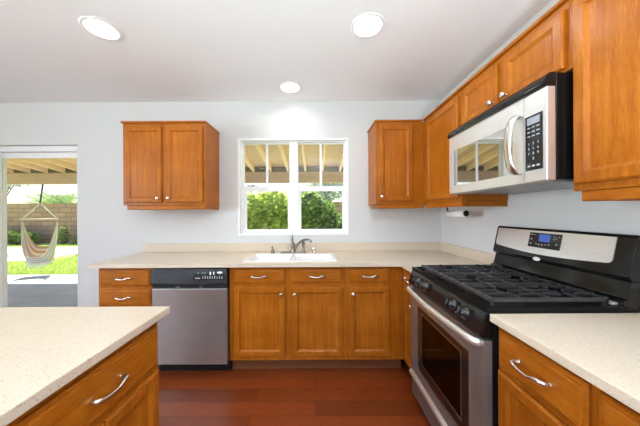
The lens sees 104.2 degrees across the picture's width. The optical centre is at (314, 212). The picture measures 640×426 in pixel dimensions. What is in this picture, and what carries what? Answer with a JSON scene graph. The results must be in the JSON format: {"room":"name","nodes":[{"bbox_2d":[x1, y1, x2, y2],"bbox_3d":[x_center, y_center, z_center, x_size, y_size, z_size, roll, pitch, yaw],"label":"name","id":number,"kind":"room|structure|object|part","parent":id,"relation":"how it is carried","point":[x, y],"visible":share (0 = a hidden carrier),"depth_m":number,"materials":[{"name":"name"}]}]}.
{"room":"kitchen","nodes":[
{"label":"kitchen","id":0,"kind":"room"},
{"bbox_2d":[0,100,440,306],"bbox_3d":[-2.037,0.079,2.690,7.005,2.490,0.140,0,0,0],"label":"wall","id":1,"kind":"structure","parent":0,"point":[106,230],"depth_m":2.62,"materials":[{"name":"white paint"}]},
{"bbox_2d":[0,146,77,306],"bbox_3d":[-3.418,0.308,2.712,1.840,2.045,0.085,0,0,0],"label":"door","id":2,"kind":"structure","parent":1,"relation":"in","point":[6,152],"depth_m":2.71,"materials":[{"name":"white plastic"}]},
{"bbox_3d":[-3.843,0.325,2.692,0.890,1.957,0.035,0,0,0],"label":"panel","id":3,"kind":"part","parent":2,"relation":"part of","materials":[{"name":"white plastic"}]},
{"bbox_2d":[120,121,219,209],"bbox_3d":[-1.391,-0.439,2.433,0.782,0.814,0.373,0,0,0],"label":"upper cabinet","id":4,"kind":"object","parent":1,"relation":"attached to","point":[168,165],"visible":1,"depth_m":2.29,"materials":[{"name":"brown wood"}]},
{"bbox_3d":[-1.575,-0.447,2.286,0.335,0.700,0.018,0,0,0],"label":"door","id":5,"kind":"part","parent":4,"relation":"part of","materials":[{"name":"brown wood"}]},
{"bbox_3d":[-1.575,-0.447,2.291,0.229,0.594,0.007,0,0,0],"label":"door panel","id":6,"kind":"part","parent":4,"relation":"part of","materials":[{"name":"brown wood"}]},
{"bbox_3d":[-1.393,-0.837,2.449,0.782,0.018,0.338,0,0,0],"label":"moulding","id":7,"kind":"part","parent":4,"relation":"part of","materials":[{"name":"brown wood"}]},
{"bbox_3d":[-1.372,-0.052,2.459,0.728,0.040,0.318,0,0,0],"label":"light rail","id":8,"kind":"part","parent":4,"relation":"part of","materials":[{"name":"brown wood"}]},
{"bbox_3d":[-1.197,-0.449,2.286,0.334,0.700,0.018,0,0,0],"label":"door","id":9,"kind":"part","parent":4,"relation":"part of","materials":[{"name":"brown wood"}]},
{"bbox_3d":[-1.197,-0.449,2.291,0.228,0.594,0.007,0,0,0],"label":"door panel","id":10,"kind":"part","parent":4,"relation":"part of","materials":[{"name":"brown wood"}]},
{"bbox_2d":[143,242,439,251],"bbox_3d":[-0.247,0.355,2.609,3.102,0.088,0.020,0,0,0],"label":"backsplash","id":11,"kind":"structure","parent":1,"relation":"attached to","point":[320,246],"depth_m":2.60,"materials":[{"name":"beige stone"}]},
{"bbox_2d":[238,138,348,234],"bbox_3d":[-0.228,-0.276,2.680,1.165,1.018,0.129,0,0,0],"label":"window","id":12,"kind":"structure","parent":1,"relation":"in","point":[294,190],"depth_m":2.67,"materials":[{"name":"white plastic"}]},
{"bbox_3d":[-0.522,-0.510,2.723,0.500,0.499,0.025,0,0,0],"label":"sash","id":13,"kind":"part","parent":12,"relation":"part of","materials":[{"name":"white plastic"}]},
{"bbox_3d":[-0.519,-0.042,2.691,0.500,0.486,0.028,0,0,0],"label":"sash","id":14,"kind":"part","parent":12,"relation":"part of","materials":[{"name":"white plastic"}]},
{"bbox_3d":[0.064,-0.513,2.723,0.500,0.499,0.025,0,0,0],"label":"sash","id":15,"kind":"part","parent":12,"relation":"part of","materials":[{"name":"white plastic"}]},
{"bbox_3d":[0.066,-0.045,2.691,0.500,0.486,0.028,0,0,0],"label":"sash","id":16,"kind":"part","parent":12,"relation":"part of","materials":[{"name":"white plastic"}]},
{"bbox_2d":[367,119,423,208],"bbox_3d":[0.776,-0.450,2.433,0.452,0.814,0.373,0,0,0],"label":"upper cabinet","id":17,"kind":"object","parent":1,"relation":"attached to","point":[395,147],"visible":1,"depth_m":2.29,"materials":[{"name":"brown wood"}]},
{"bbox_3d":[0.765,-0.848,2.449,0.436,0.018,0.338,0,0,0],"label":"moulding","id":18,"kind":"part","parent":17,"relation":"part of","materials":[{"name":"brown wood"}]},
{"bbox_3d":[0.742,-0.459,2.286,0.312,0.700,0.018,0,0,0],"label":"door","id":19,"kind":"part","parent":17,"relation":"part of","materials":[{"name":"brown wood"}]},
{"bbox_3d":[0.742,-0.459,2.291,0.206,0.594,0.007,0,0,0],"label":"door panel","id":20,"kind":"part","parent":17,"relation":"part of","materials":[{"name":"brown wood"}]},
{"bbox_3d":[0.797,-0.063,2.459,0.411,0.040,0.318,0,0,0],"label":"light rail","id":21,"kind":"part","parent":17,"relation":"part of","materials":[{"name":"brown wood"}]},
{"bbox_2d":[0,0,551,102],"bbox_3d":[-2.044,-1.226,-0.540,7.005,0.120,6.600,0,0,0],"label":"ceiling","id":22,"kind":"structure","parent":0,"point":[168,50],"depth_m":1.78,"materials":[{"name":"paint"}]},
{"bbox_2d":[78,16,122,40],"bbox_3d":[-1.358,-1.197,1.584,0.216,0.066,0.216,0,0,0],"label":"recessed light","id":23,"kind":"object","parent":22,"relation":"in","point":[100,28],"visible":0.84,"depth_m":1.60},
{"bbox_2d":[279,82,301,93],"bbox_3d":[-0.231,-1.203,2.335,0.216,0.066,0.216,0,0,0],"label":"recessed light","id":24,"kind":"object","parent":22,"relation":"in","point":[287,87],"visible":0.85,"depth_m":2.37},
{"bbox_2d":[350,12,384,38],"bbox_3d":[0.332,-1.206,1.571,0.216,0.066,0.216,0,0,0],"label":"recessed light","id":25,"kind":"object","parent":22,"relation":"in","point":[365,24],"visible":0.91,"depth_m":1.59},
{"bbox_2d":[159,359,430,425],"bbox_3d":[-2.030,1.374,-0.540,6.725,0.100,6.320,0,0,0],"label":"floor","id":26,"kind":"structure","parent":0,"point":[344,396],"depth_m":1.77,"materials":[{"name":"brown wood"}]},
{"bbox_2d":[6,322,158,425],"bbox_3d":[-1.086,0.877,0.772,0.954,0.882,0.555,0,0,0],"label":"base cabinet","id":27,"kind":"object","parent":26,"relation":"on","point":[121,389],"visible":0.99,"depth_m":0.80,"materials":[{"name":"brown wood"}]},
{"bbox_3d":[-0.630,0.545,0.774,0.039,0.022,0.134,0,0,0],"label":"pull handle","id":28,"kind":"part","parent":27,"relation":"part of","materials":[{"name":"silver metal"}]},
{"bbox_3d":[-0.653,0.906,0.906,0.018,0.516,0.260,0,0,0],"label":"door","id":29,"kind":"part","parent":27,"relation":"part of","materials":[{"name":"brown wood"}]},
{"bbox_3d":[-0.659,0.906,0.906,0.007,0.410,0.154,0,0,0],"label":"door panel","id":30,"kind":"part","parent":27,"relation":"part of","materials":[{"name":"brown wood"}]},
{"bbox_2d":[99,268,159,368],"bbox_3d":[-1.537,0.879,2.295,0.447,0.882,0.639,0,0,0],"label":"base cabinet","id":31,"kind":"object","parent":26,"relation":"on","point":[118,287],"visible":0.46,"depth_m":2.01,"materials":[{"name":"brown wood"}]},
{"bbox_3d":[-1.536,0.681,1.995,0.134,0.022,0.039,0,0,0],"label":"pull handle","id":32,"kind":"part","parent":31,"relation":"part of","materials":[{"name":"silver metal"}]},
{"bbox_3d":[-1.537,0.526,1.995,0.134,0.022,0.039,0,0,0],"label":"pull handle","id":33,"kind":"part","parent":31,"relation":"part of","materials":[{"name":"silver metal"}]},
{"bbox_3d":[-1.537,0.822,2.039,0.447,0.768,0.019,0,0,0],"label":"frame","id":34,"kind":"part","parent":31,"relation":"part of","materials":[{"name":"brown wood"}]},
{"bbox_3d":[-1.538,0.682,2.020,0.415,0.133,0.018,0,0,0],"label":"drawer","id":35,"kind":"part","parent":31,"relation":"part of","materials":[{"name":"brown wood"}]},
{"bbox_3d":[-1.539,0.527,2.020,0.415,0.134,0.018,0,0,0],"label":"drawer","id":36,"kind":"part","parent":31,"relation":"part of","materials":[{"name":"brown wood"}]},
{"bbox_2d":[150,268,230,369],"bbox_3d":[-1.004,0.880,2.287,0.600,0.874,0.626,0,0,0],"label":"dishwasher","id":37,"kind":"object","parent":26,"relation":"on","point":[195,333],"visible":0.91,"depth_m":1.99,"materials":[{"name":"silver metal"}]},
{"bbox_3d":[-1.006,0.523,2.010,0.600,0.158,0.071,0,0,0],"label":"control panel","id":38,"kind":"part","parent":37,"relation":"part of","materials":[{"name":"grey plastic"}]},
{"bbox_3d":[-0.842,0.508,1.982,0.254,0.045,0.012,0,0,0],"label":"button panel","id":39,"kind":"part","parent":37,"relation":"part of","materials":[{"name":"black plastic"}]},
{"bbox_2d":[230,267,345,368],"bbox_3d":[-0.222,0.872,2.295,0.945,0.882,0.639,0,0,0],"label":"base cabinet","id":40,"kind":"object","parent":26,"relation":"on","point":[281,317],"visible":0.98,"depth_m":2.02,"materials":[{"name":"brown wood"}]},
{"bbox_3d":[-0.450,0.512,2.020,0.413,0.119,0.018,0,0,0],"label":"drawer","id":41,"kind":"part","parent":40,"relation":"part of","materials":[{"name":"brown wood"}]},
{"bbox_3d":[-0.448,0.511,1.995,0.134,0.022,0.039,0,0,0],"label":"pull handle","id":42,"kind":"part","parent":40,"relation":"part of","materials":[{"name":"silver metal"}]},
{"bbox_3d":[-0.448,0.883,2.020,0.413,0.560,0.018,0,0,0],"label":"door","id":43,"kind":"part","parent":40,"relation":"part of","materials":[{"name":"brown wood"}]},
{"bbox_3d":[-0.448,0.883,2.025,0.307,0.454,0.007,0,0,0],"label":"door panel","id":44,"kind":"part","parent":40,"relation":"part of","materials":[{"name":"brown wood"}]},
{"bbox_2d":[88,242,495,272],"bbox_3d":[-0.236,0.371,2.185,3.124,0.119,0.868,0,0,0],"label":"countertop","id":45,"kind":"structure","parent":40,"relation":"on","point":[406,255],"depth_m":2.28,"materials":[{"name":"beige stone"}]},
{"bbox_2d":[242,253,336,261],"bbox_3d":[-0.208,0.486,2.237,0.778,0.186,0.405,0,0,0],"label":"sink","id":46,"kind":"object","parent":45,"relation":"in","point":[256,257],"visible":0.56,"depth_m":2.37,"materials":[{"name":"ceramic"}]},
{"bbox_3d":[-0.390,0.488,2.225,0.359,0.184,0.332,0,0,0],"label":"bowl","id":47,"kind":"part","parent":46,"relation":"part of","materials":[{"name":"white ceramic"}]},
{"bbox_3d":[-0.021,0.486,2.225,0.347,0.184,0.332,0,0,0],"label":"bowl","id":48,"kind":"part","parent":46,"relation":"part of","materials":[{"name":"white ceramic"}]},
{"bbox_2d":[281,235,311,252],"bbox_3d":[-0.172,0.309,2.472,0.349,0.181,0.138,0,0,20],"label":"faucet","id":49,"kind":"object","parent":45,"relation":"on","point":[293,247],"visible":1,"depth_m":2.46,"materials":[{"name":"silver metal"}]},
{"bbox_2d":[301,241,304,251],"bbox_3d":[-0.116,0.332,2.487,0.040,0.115,0.042,0,0,0],"label":"sprayer","id":50,"kind":"object","parent":49,"relation":"on","point":[303,242],"visible":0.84,"depth_m":2.48,"materials":[{"name":"silver metal"}]},
{"bbox_3d":[-0.120,0.308,2.419,0.222,0.126,0.026,0,0,35],"label":"spout","id":51,"kind":"part","parent":49,"relation":"part of","materials":[{"name":"silver metal"}]},
{"bbox_3d":[0.017,0.509,2.020,0.408,0.119,0.018,0,0,0],"label":"drawer","id":52,"kind":"part","parent":40,"relation":"part of","materials":[{"name":"brown wood"}]},
{"bbox_3d":[0.019,0.881,2.020,0.408,0.560,0.018,0,0,0],"label":"door","id":53,"kind":"part","parent":40,"relation":"part of","materials":[{"name":"brown wood"}]},
{"bbox_3d":[0.019,0.881,2.025,0.302,0.454,0.007,0,0,0],"label":"door panel","id":54,"kind":"part","parent":40,"relation":"part of","materials":[{"name":"brown wood"}]},
{"bbox_2d":[345,267,403,367],"bbox_3d":[0.487,0.869,2.295,0.471,0.882,0.639,0,0,0],"label":"base cabinet","id":55,"kind":"object","parent":26,"relation":"on","point":[374,295],"visible":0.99,"depth_m":2.02,"materials":[{"name":"brown wood"}]},
{"bbox_3d":[0.440,0.507,2.020,0.327,0.119,0.018,0,0,0],"label":"drawer","id":56,"kind":"part","parent":55,"relation":"part of","materials":[{"name":"brown wood"}]},
{"bbox_3d":[0.442,0.879,2.020,0.327,0.560,0.018,0,0,0],"label":"door","id":57,"kind":"part","parent":55,"relation":"part of","materials":[{"name":"brown wood"}]},
{"bbox_3d":[0.442,0.879,2.025,0.221,0.454,0.007,0,0,0],"label":"door panel","id":58,"kind":"part","parent":55,"relation":"part of","materials":[{"name":"brown wood"}]},
{"bbox_2d":[402,269,411,368],"bbox_3d":[0.997,0.866,1.890,0.654,0.882,0.278,0,0,0],"label":"base cabinet","id":59,"kind":"object","parent":26,"relation":"on","point":[406,295],"visible":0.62,"depth_m":1.93,"materials":[{"name":"brown wood"}]},
{"bbox_3d":[0.713,0.510,1.881,0.018,0.128,0.227,0,0,0],"label":"drawer","id":60,"kind":"part","parent":59,"relation":"part of","materials":[{"name":"brown wood"}]},
{"bbox_3d":[0.720,0.877,1.881,0.007,0.454,0.121,0,0,0],"label":"door panel","id":61,"kind":"part","parent":59,"relation":"part of","materials":[{"name":"brown wood"}]},
{"bbox_2d":[406,226,639,425],"bbox_3d":[0.965,0.700,1.366,0.713,1.217,0.760,0,0,0],"label":"gas range","id":62,"kind":"object","parent":26,"relation":"on","point":[455,341],"visible":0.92,"depth_m":1.18,"materials":[{"name":"black metal"}]},
{"bbox_3d":[0.650,0.442,1.610,0.050,0.060,0.060,0,0,0],"label":"burner knob","id":63,"kind":"part","parent":62,"relation":"part of","materials":[{"name":"silver metal"}]},
{"bbox_3d":[0.650,0.442,1.497,0.050,0.060,0.060,0,0,0],"label":"burner knob","id":64,"kind":"part","parent":62,"relation":"part of","materials":[{"name":"silver metal"}]},
{"bbox_3d":[0.692,1.162,1.366,0.028,0.170,0.756,0,0,0],"label":"storage drawer","id":65,"kind":"part","parent":62,"relation":"part of","materials":[{"name":"metal"}]},
{"bbox_2d":[406,286,492,425],"bbox_3d":[0.914,0.786,1.366,0.610,0.568,0.756,0,0,0],"label":"oven","id":66,"kind":"object","parent":62,"relation":"in","point":[452,364],"depth_m":1.23,"materials":[{"name":"silver metal"}]},
{"bbox_3d":[0.650,0.442,1.205,0.050,0.060,0.060,0,0,0],"label":"burner knob","id":67,"kind":"part","parent":62,"relation":"part of","materials":[{"name":"silver metal"}]},
{"bbox_3d":[0.650,0.442,1.105,0.050,0.060,0.060,0,0,0],"label":"burner knob","id":68,"kind":"part","parent":62,"relation":"part of","materials":[{"name":"silver metal"}]},
{"bbox_2d":[412,266,624,312],"bbox_3d":[0.955,0.377,1.366,0.545,0.036,0.760,0,0,0],"label":"cooktop","id":69,"kind":"object","parent":62,"relation":"in","point":[465,284],"depth_m":1.13,"materials":[{"name":"metal"}]},
{"bbox_3d":[1.264,0.154,1.375,0.020,0.083,0.190,0,0,0],"label":"clock panel","id":70,"kind":"part","parent":62,"relation":"part of","materials":[{"name":"black plastic"}]},
{"bbox_3d":[1.266,0.167,1.390,0.034,0.131,0.676,0,0,0],"label":"fascia panel","id":71,"kind":"part","parent":62,"relation":"part of","materials":[{"name":"metal"}]},
{"bbox_3d":[1.214,0.367,1.366,0.026,0.010,0.720,0,0,0],"label":"riser trim","id":72,"kind":"part","parent":62,"relation":"part of","materials":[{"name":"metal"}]},
{"bbox_2d":[498,327,597,425],"bbox_3d":[0.997,0.866,0.807,0.654,0.882,0.340,0,0,0],"label":"base cabinet","id":73,"kind":"object","parent":26,"relation":"on","point":[534,389],"visible":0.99,"depth_m":0.79,"materials":[{"name":"brown wood"}]},
{"bbox_3d":[0.720,0.882,0.807,0.007,0.445,0.210,0,0,0],"label":"door panel","id":74,"kind":"part","parent":73,"relation":"part of","materials":[{"name":"brown wood"}]},
{"bbox_3d":[0.688,0.516,0.805,0.039,0.022,0.134,0,0,0],"label":"pull handle","id":75,"kind":"part","parent":73,"relation":"part of","materials":[{"name":"silver metal"}]},
{"bbox_3d":[0.715,0.882,0.807,0.018,0.551,0.316,0,0,0],"label":"door","id":76,"kind":"part","parent":73,"relation":"part of","materials":[{"name":"brown wood"}]},
{"bbox_2d":[598,388,639,425],"bbox_3d":[0.997,0.866,0.336,0.654,0.882,0.600,0,0,0],"label":"base cabinet","id":77,"kind":"object","parent":26,"relation":"on","point":[611,412],"visible":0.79,"depth_m":0.59,"materials":[{"name":"brown wood"}]},
{"bbox_2d":[490,313,639,412],"bbox_3d":[1.006,0.364,0.504,0.640,0.119,0.949,0,0,0],"label":"countertop","id":78,"kind":"structure","parent":77,"relation":"on","point":[603,349],"depth_m":0.76,"materials":[{"name":"beige stone"}]},
{"bbox_3d":[-1.086,0.877,0.093,0.954,0.882,0.800,0,0,0],"label":"base cabinet","id":79,"kind":"object","parent":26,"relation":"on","visible":0},
{"bbox_2d":[0,306,169,425],"bbox_3d":[-1.122,0.420,0.373,0.992,0.030,1.406,0,0,0],"label":"countertop","id":80,"kind":"structure","parent":79,"relation":"on","point":[43,349],"depth_m":0.78,"materials":[{"name":"beige stone"}]},
{"bbox_2d":[440,0,639,253],"bbox_3d":[1.395,0.061,-0.540,0.140,2.490,6.320,0,0,0],"label":"wall","id":81,"kind":"structure","parent":0,"point":[560,209],"depth_m":1.49,"materials":[{"name":"white paint"}]},
{"bbox_2d":[423,88,507,207],"bbox_3d":[1.153,-0.452,2.163,0.338,0.814,0.913,0,0,0],"label":"upper cabinet","id":82,"kind":"object","parent":81,"relation":"attached to","point":[446,117],"visible":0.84,"depth_m":1.94,"materials":[{"name":"brown wood"}]},
{"bbox_3d":[0.998,-0.460,1.968,0.007,0.594,0.387,0,0,0],"label":"door panel","id":83,"kind":"part","parent":82,"relation":"part of","materials":[{"name":"brown wood"}]},
{"bbox_3d":[1.152,-0.850,1.993,0.334,0.018,0.574,0,0,0],"label":"moulding","id":84,"kind":"part","parent":82,"relation":"part of","materials":[{"name":"brown wood"}]},
{"bbox_3d":[0.993,-0.460,1.968,0.018,0.700,0.493,0,0,0],"label":"door","id":85,"kind":"part","parent":82,"relation":"part of","materials":[{"name":"brown wood"}]},
{"bbox_3d":[1.012,-0.462,2.163,0.019,0.756,0.913,0,0,0],"label":"frame","id":86,"kind":"part","parent":82,"relation":"part of","materials":[{"name":"brown wood"}]},
{"bbox_2d":[446,207,468,215],"bbox_3d":[1.150,-0.029,2.036,0.044,0.110,0.298,0,0,0],"label":"paper towel holder","id":87,"kind":"object","parent":82,"relation":"attached to","point":[465,213],"visible":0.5,"depth_m":1.89,"materials":[{"name":"black plastic"}]},
{"bbox_2d":[446,210,466,216],"bbox_3d":[1.150,0.004,2.022,0.052,0.052,0.225,0,0,0],"label":"paper towel roll","id":88,"kind":"object","parent":87,"relation":"on","point":[451,213],"visible":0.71,"depth_m":2.00,"materials":[{"name":"white paper"}]},
{"bbox_3d":[1.166,-0.065,1.988,0.314,0.040,0.557,0,0,0],"label":"light rail","id":89,"kind":"part","parent":82,"relation":"part of","materials":[{"name":"brown wood"}]},
{"bbox_2d":[440,242,495,264],"bbox_3d":[1.316,0.347,2.185,0.020,0.088,0.868,0,0,0],"label":"backsplash","id":90,"kind":"structure","parent":81,"relation":"attached to","point":[487,258],"depth_m":2.11,"materials":[{"name":"beige stone"}]},
{"bbox_2d":[459,0,572,124],"bbox_3d":[1.136,-0.712,1.336,0.369,0.294,0.738,0,0,0],"label":"upper cabinet","id":91,"kind":"object","parent":81,"relation":"attached to","point":[546,46],"visible":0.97,"depth_m":1.18,"materials":[{"name":"brown wood"}]},
{"bbox_3d":[0.997,-0.694,1.512,0.007,0.127,0.214,0,0,0],"label":"door panel","id":92,"kind":"part","parent":91,"relation":"part of","materials":[{"name":"brown wood"}]},
{"bbox_3d":[0.991,-0.694,1.512,0.018,0.233,0.320,0,0,0],"label":"door","id":93,"kind":"part","parent":91,"relation":"part of","materials":[{"name":"brown wood"}]},
{"bbox_3d":[0.967,-0.607,1.376,0.031,0.031,0.031,0,0,0],"label":"knob","id":94,"kind":"part","parent":91,"relation":"part of","materials":[{"name":"silver metal"}]},
{"bbox_3d":[0.967,-0.607,1.281,0.031,0.031,0.031,0,0,0],"label":"knob","id":95,"kind":"part","parent":91,"relation":"part of","materials":[{"name":"silver metal"}]},
{"bbox_2d":[447,71,573,194],"bbox_3d":[1.089,-0.341,1.337,0.466,0.435,0.716,0,0,0],"label":"microwave","id":96,"kind":"object","parent":91,"relation":"attached to","point":[523,143],"visible":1,"depth_m":1.11,"materials":[{"name":"silver metal"}]},
{"bbox_3d":[0.932,-0.317,1.393,0.036,0.372,0.602,0,0,0],"label":"door","id":97,"kind":"part","parent":96,"relation":"part of","materials":[{"name":"metal"}]},
{"bbox_3d":[0.924,-0.531,1.337,0.050,0.054,0.716,0,0,0],"label":"vent trim","id":98,"kind":"part","parent":96,"relation":"part of","materials":[{"name":"black plastic"}]},
{"bbox_3d":[0.886,-0.304,1.119,0.061,0.270,0.042,0,0,0],"label":"handle","id":99,"kind":"part","parent":96,"relation":"part of","materials":[{"name":"silver metal"}]},
{"bbox_3d":[1.112,-0.130,1.338,0.365,0.012,0.692,0,0,0],"label":"plate","id":100,"kind":"part","parent":96,"relation":"part of","materials":[{"name":"metal"}]},
{"bbox_3d":[0.932,-0.317,1.036,0.036,0.372,0.108,0,0,0],"label":"control panel","id":101,"kind":"part","parent":96,"relation":"part of","materials":[{"name":"metal"}]},
{"bbox_3d":[1.152,-0.850,1.336,0.334,0.018,0.737,0,0,0],"label":"moulding","id":102,"kind":"part","parent":91,"relation":"part of","materials":[{"name":"brown wood"}]},
{"bbox_3d":[0.997,-0.694,1.147,0.007,0.127,0.209,0,0,0],"label":"door panel","id":103,"kind":"part","parent":91,"relation":"part of","materials":[{"name":"brown wood"}]},
{"bbox_3d":[0.991,-0.694,1.147,0.018,0.233,0.315,0,0,0],"label":"door","id":104,"kind":"part","parent":91,"relation":"part of","materials":[{"name":"brown wood"}]},
{"bbox_2d":[573,0,639,200],"bbox_3d":[1.137,-0.452,0.736,0.369,0.814,0.460,0,0,0],"label":"upper cabinet","id":105,"kind":"object","parent":81,"relation":"attached to","point":[606,33],"visible":1,"depth_m":0.85,"materials":[{"name":"brown wood"}]},
{"bbox_3d":[1.166,-0.065,0.727,0.314,0.040,0.434,0,0,0],"label":"light rail","id":106,"kind":"part","parent":105,"relation":"part of","materials":[{"name":"brown wood"}]},
{"bbox_3d":[0.998,-0.460,0.737,0.007,0.594,0.328,0,0,0],"label":"door panel","id":107,"kind":"part","parent":105,"relation":"part of","materials":[{"name":"brown wood"}]},
{"label":"outside","id":108,"kind":"structure","parent":0,"visible":0},
{"bbox_3d":[0.009,1.643,7.500,90.000,0.240,75.000,0,0,0],"label":"ground","id":109,"kind":"structure","parent":108,"visible":0},
{"bbox_2d":[7,275,77,306],"bbox_3d":[-5.017,1.539,4.410,15.138,0.100,3.268,0,0,0],"label":"patio slab","id":110,"kind":"object","parent":109,"relation":"on","point":[23,290],"visible":0.16,"depth_m":4.78,"materials":[{"name":"concrete"}]},
{"bbox_2d":[7,145,342,184],"bbox_3d":[-4.976,-0.091,4.660,14.850,3.159,3.780,0,0,0],"label":"patio cover","id":111,"kind":"object","parent":110,"relation":"on","point":[56,171],"visible":0.08,"depth_m":6.04,"materials":[{"name":"beige paint"}]},
{"bbox_2d":[20,184,58,268],"bbox_3d":[-6.678,0.307,6.050,0.589,2.047,0.577,0,0,17],"label":"chair","id":112,"kind":"object","parent":111,"relation":"hanging from","point":[34,254],"visible":1,"depth_m":6.04,"materials":[{"name":"white fabric"}]},
{"bbox_3d":[-6.676,0.708,6.050,0.606,1.100,0.548,0,0,0],"label":"fabric seat","id":113,"kind":"part","parent":112,"relation":"part of","materials":[{"name":"multicoloured fabric"}]},
{"bbox_2d":[17,192,76,203],"bbox_3d":[-15.955,0.132,15.454,3.636,2.889,2.797,0,0,0],"label":"tree","id":114,"kind":"object","parent":109,"relation":"on","point":[56,199],"visible":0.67,"depth_m":15.00,"materials":[{"name":"green plant"}]},
{"bbox_2d":[7,202,341,242],"bbox_3d":[-8.997,0.545,13.100,34.000,2.130,0.240,0,0,0],"label":"wall","id":115,"kind":"structure","parent":109,"relation":"on","point":[66,213],"depth_m":13.00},
{"bbox_2d":[303,183,342,201],"bbox_3d":[0.451,-0.983,16.198,3.270,4.965,2.152,0,0,0],"label":"tree","id":116,"kind":"object","parent":109,"relation":"on","point":[325,194],"visible":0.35,"depth_m":15.71,"materials":[{"name":"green plant"}]},
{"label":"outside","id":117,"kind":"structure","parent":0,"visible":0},
{"bbox_2d":[7,243,77,274],"bbox_3d":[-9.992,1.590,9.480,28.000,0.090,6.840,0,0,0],"label":"lawn","id":118,"kind":"structure","parent":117,"point":[38,244],"depth_m":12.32,"materials":[{"name":"green plant"}]},
{"bbox_2d":[7,230,41,244],"bbox_3d":[-15.250,1.235,12.350,3.188,0.804,0.717,0,0,0],"label":"hedge","id":119,"kind":"object","parent":118,"relation":"on","point":[13,236],"visible":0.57,"depth_m":12.23,"materials":[{"name":"green plant"}]},
{"bbox_2d":[7,247,76,261],"bbox_3d":[-12.217,1.550,9.600,7.550,0.015,3.400,0,0,0],"label":"gravel bed","id":120,"kind":"object","parent":118,"relation":"on","point":[13,253],"depth_m":9.63,"materials":[{"name":"white gravel"}]},
{"bbox_2d":[7,185,29,195],"bbox_3d":[-13.469,-0.597,10.401,3.970,4.358,1.990,0,0,0],"label":"tree","id":121,"kind":"object","parent":120,"relation":"on","point":[13,186],"visible":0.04,"depth_m":10.42,"materials":[{"name":"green plant"}]},
{"bbox_2d":[58,225,76,244],"bbox_3d":[-11.584,1.133,12.396,2.218,1.085,0.690,0,0,0],"label":"plant","id":122,"kind":"object","parent":118,"relation":"on","point":[66,235],"visible":0.37,"depth_m":12.33,"materials":[{"name":"green plant"}]},
{"bbox_2d":[247,192,287,228],"bbox_3d":[-2.107,0.257,9.654,2.732,2.635,1.549,0,0,0],"label":"shrub","id":123,"kind":"object","parent":118,"relation":"on","point":[269,209],"visible":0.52,"depth_m":9.34,"materials":[{"name":"green plant"}]},
{"bbox_2d":[301,185,341,228],"bbox_3d":[0.311,0.249,9.645,2.192,2.685,1.480,0,0,0],"label":"shrub","id":124,"kind":"object","parent":118,"relation":"on","point":[314,216],"visible":0.65,"depth_m":9.27,"materials":[{"name":"green plant"}]}
]}

